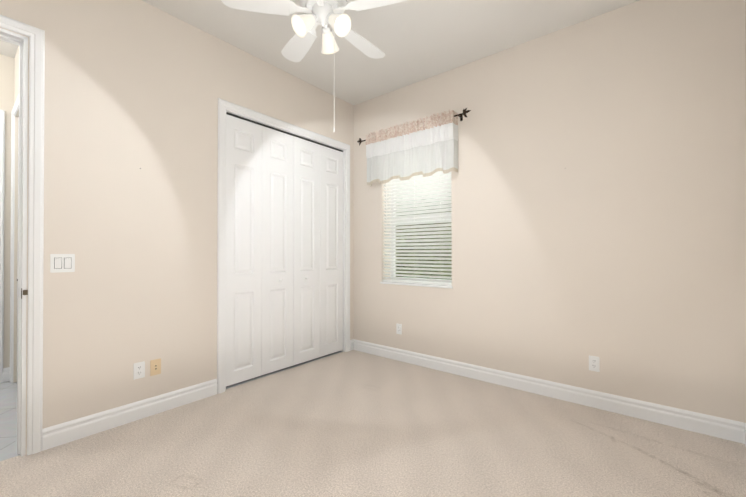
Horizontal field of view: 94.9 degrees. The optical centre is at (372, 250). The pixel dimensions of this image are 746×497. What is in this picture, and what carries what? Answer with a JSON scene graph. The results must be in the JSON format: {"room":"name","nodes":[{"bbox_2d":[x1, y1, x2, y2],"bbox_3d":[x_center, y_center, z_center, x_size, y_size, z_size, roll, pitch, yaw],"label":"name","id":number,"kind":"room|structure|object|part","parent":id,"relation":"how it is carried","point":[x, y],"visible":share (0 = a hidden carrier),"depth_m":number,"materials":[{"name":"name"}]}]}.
{"room":"empty bedroom","nodes":[
{"label":"empty bedroom","id":0,"kind":"room"},
{"bbox_2d":[0,54,9,367],"bbox_3d":[-4.462,-0.312,2.039,0.120,3.050,3.440,0,0,39],"label":"wall","id":1,"kind":"structure","parent":0,"point":[9,79],"depth_m":3.21,"materials":[{"name":"paint"}]},
{"bbox_2d":[8,46,18,382],"bbox_3d":[-2.723,-0.308,2.752,1.680,3.050,0.140,0,0,39],"label":"wall","id":2,"kind":"structure","parent":0,"point":[14,62],"depth_m":3.19,"materials":[{"name":"paint"}]},
{"bbox_2d":[17,117,18,335],"bbox_3d":[-2.997,-0.021,2.920,0.834,2.455,0.094,0,0,39],"label":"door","id":3,"kind":"structure","parent":2,"relation":"in","point":[17,246],"depth_m":3.18,"materials":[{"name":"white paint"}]},
{"bbox_2d":[0,351,342,460],"bbox_3d":[-2.851,1.268,2.608,1.890,0.096,6.370,0,0,39],"label":"floor","id":4,"kind":"structure","parent":0,"point":[8,419],"depth_m":2.56,"materials":[{"name":"stone"}]},
{"bbox_2d":[0,350,745,496],"bbox_3d":[-0.174,1.260,1.625,3.505,0.100,4.520,0,0,39],"label":"floor carpet","id":5,"kind":"object","parent":4,"relation":"on","point":[353,423],"visible":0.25,"depth_m":2.10,"materials":[{"name":"beige carpet"}]},
{"bbox_2d":[0,0,353,454],"bbox_3d":[-1.636,-0.308,2.662,0.120,3.050,4.270,0,0,39],"label":"wall","id":6,"kind":"structure","parent":0,"point":[132,88],"depth_m":2.46,"materials":[{"name":"beige paint"}]},
{"bbox_2d":[50,254,74,272],"bbox_3d":[-1.957,0.077,2.161,0.012,0.116,0.116,0,0,39],"label":"rocker light switch","id":7,"kind":"object","parent":6,"relation":"attached to","point":[62,262],"visible":1,"depth_m":2.16,"materials":[{"name":"white plastic"}]},
{"bbox_2d":[42,379,216,450],"bbox_3d":[-1.671,1.152,2.501,0.017,0.128,1.078,0,0,39],"label":"baseboard","id":8,"kind":"structure","parent":6,"relation":"attached to","point":[92,424],"depth_m":2.39,"materials":[{"name":"white wood"}]},
{"bbox_2d":[133,361,144,379],"bbox_3d":[-1.694,0.866,2.483,0.008,0.116,0.071,0,0,39],"label":"outlet","id":9,"kind":"object","parent":6,"relation":"attached to","point":[138,370],"visible":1,"depth_m":2.48,"materials":[{"name":"white plastic"}]},
{"bbox_2d":[150,358,160,375],"bbox_3d":[-1.627,0.870,2.565,0.008,0.116,0.071,0,0,39],"label":"jack","id":10,"kind":"object","parent":6,"relation":"attached to","point":[155,366],"visible":1,"depth_m":2.56,"materials":[{"name":"beige plastic"}]},
{"bbox_2d":[0,15,349,456],"bbox_3d":[-1.522,-0.063,2.784,0.141,2.561,3.787,0,0,39],"label":"door frame","id":11,"kind":"structure","parent":6,"relation":"attached to","point":[35,35],"depth_m":2.07,"materials":[{"name":"white wood"}]},
{"bbox_2d":[21,288,27,298],"bbox_3d":[-2.078,0.253,2.041,0.052,0.060,0.024,0,0,39],"label":"strike plate","id":12,"kind":"object","parent":11,"relation":"attached to","point":[25,292],"visible":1,"depth_m":2.03,"materials":[{"name":"grey metal"}]},
{"bbox_2d":[226,351,338,386],"bbox_3d":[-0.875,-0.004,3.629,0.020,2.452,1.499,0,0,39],"label":"door track","id":13,"kind":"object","parent":6,"relation":"in","point":[281,369],"depth_m":3.50,"materials":[{"name":"grey metal"}]},
{"bbox_2d":[226,112,342,151],"bbox_3d":[-0.851,-1.220,3.617,0.030,0.020,1.497,0,0,39],"label":"door track","id":14,"kind":"object","parent":6,"relation":"attached to","point":[233,115],"visible":0.43,"depth_m":3.47,"materials":[{"name":"grey metal"}]},
{"bbox_2d":[226,114,261,385],"bbox_3d":[-1.203,-0.007,3.173,0.034,2.409,0.371,0,0,39],"label":"closet door leaf","id":15,"kind":"structure","parent":14,"relation":"hanging from","point":[243,250],"depth_m":3.16,"materials":[{"name":"white paint"}]},
{"bbox_2d":[262,126,292,374],"bbox_3d":[-0.967,-0.005,3.463,0.034,2.409,0.371,0,0,39],"label":"closet door leaf","id":16,"kind":"structure","parent":14,"relation":"hanging from","point":[277,245],"depth_m":3.44,"materials":[{"name":"white paint"}]},
{"bbox_2d":[293,136,319,364],"bbox_3d":[-0.731,-0.003,3.754,0.034,2.409,0.371,0,0,39],"label":"closet door leaf","id":17,"kind":"structure","parent":14,"relation":"hanging from","point":[306,245],"depth_m":3.73,"materials":[{"name":"white paint"}]},
{"bbox_2d":[320,145,342,356],"bbox_3d":[-0.495,-0.001,4.044,0.034,2.409,0.371,0,0,39],"label":"closet door leaf","id":18,"kind":"structure","parent":14,"relation":"hanging from","point":[331,250],"depth_m":4.03,"materials":[{"name":"white paint"}]},
{"bbox_2d":[0,0,638,104],"bbox_3d":[-1.491,-1.890,1.523,5.395,0.100,6.370,0,0,39],"label":"ceiling","id":19,"kind":"structure","parent":0,"point":[414,41],"depth_m":2.88,"materials":[{"name":"paint"}]},
{"bbox_2d":[221,0,406,131],"bbox_3d":[-0.290,-1.292,2.207,1.168,1.087,1.128,0,0,39],"label":"ceiling fan","id":20,"kind":"object","parent":19,"relation":"hanging from","point":[324,14],"visible":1,"depth_m":2.13,"materials":[{"name":"white metal"}]},
{"bbox_3d":[-0.316,-1.630,2.171,0.296,0.412,0.296,0,0,39],"label":"motor","id":21,"kind":"part","parent":20,"relation":"part of","materials":[{"name":"white metal"}]},
{"bbox_2d":[353,0,745,422],"bbox_3d":[1.137,-0.304,3.321,3.595,3.050,0.250,0,0,39],"label":"wall","id":22,"kind":"structure","parent":0,"point":[598,193],"depth_m":2.67,"materials":[{"name":"beige paint"}]},
{"bbox_2d":[396,324,401,334],"bbox_3d":[0.290,0.874,3.835,0.071,0.116,0.008,0,0,39],"label":"outlet","id":23,"kind":"object","parent":22,"relation":"attached to","point":[398,328],"visible":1,"depth_m":3.83,"materials":[{"name":"white plastic"}]},
{"bbox_2d":[357,108,470,185],"bbox_3d":[0.370,-1.062,3.689,1.443,0.622,0.153,0,0,39],"label":"valance curtain","id":24,"kind":"object","parent":22,"relation":"attached to","point":[426,146],"visible":1,"depth_m":3.61,"materials":[{"name":"fabric"}]},
{"bbox_3d":[0.387,-1.312,3.711,1.443,0.096,0.100,0,0,39],"label":"valance rod","id":25,"kind":"part","parent":24,"relation":"part of","materials":[{"name":"brown metal"}]},
{"bbox_2d":[380,281,452,288],"bbox_3d":[0.510,0.367,3.797,0.909,0.022,0.236,0,0,39],"label":"window sill","id":26,"kind":"structure","parent":22,"relation":"attached to","point":[423,285],"depth_m":3.67,"materials":[{"name":"white wood"}]},
{"bbox_2d":[383,171,451,285],"bbox_3d":[0.516,-0.360,3.809,0.885,1.432,0.225,0,0,39],"label":"window blinds","id":27,"kind":"object","parent":22,"relation":"attached to","point":[420,218],"visible":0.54,"depth_m":3.73,"materials":[{"name":"white plastic"}]},
{"bbox_2d":[350,339,743,442],"bbox_3d":[1.039,1.156,3.211,3.330,0.128,0.030,0,0,39],"label":"baseboard","id":28,"kind":"structure","parent":22,"relation":"attached to","point":[723,428],"depth_m":2.73,"materials":[{"name":"white wood"}]},
{"bbox_2d":[589,355,599,371],"bbox_3d":[1.724,0.879,2.671,0.071,0.116,0.008,0,0,39],"label":"outlet","id":29,"kind":"object","parent":22,"relation":"attached to","point":[594,363],"visible":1,"depth_m":2.67,"materials":[{"name":"white plastic"}]},
{"bbox_2d":[745,0,745,90],"bbox_3d":[1.061,-0.322,0.471,0.120,3.050,4.270,0,0,39],"label":"wall","id":30,"kind":"structure","parent":0,"point":[745,45],"depth_m":2.17,"materials":[{"name":"beige paint"}]},
{"bbox_2d":[742,423,745,445],"bbox_3d":[1.046,1.140,0.552,0.017,0.128,4.150,0,0,39],"label":"baseboard","id":31,"kind":"structure","parent":30,"relation":"attached to","point":[743,424],"depth_m":2.16,"materials":[{"name":"white wood"}]},
{"label":"outside","id":32,"kind":"structure","parent":0,"visible":0},
{"bbox_2d":[396,171,451,279],"bbox_3d":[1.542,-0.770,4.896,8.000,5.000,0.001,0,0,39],"label":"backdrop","id":33,"kind":"structure","parent":32,"point":[423,242],"depth_m":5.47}
]}

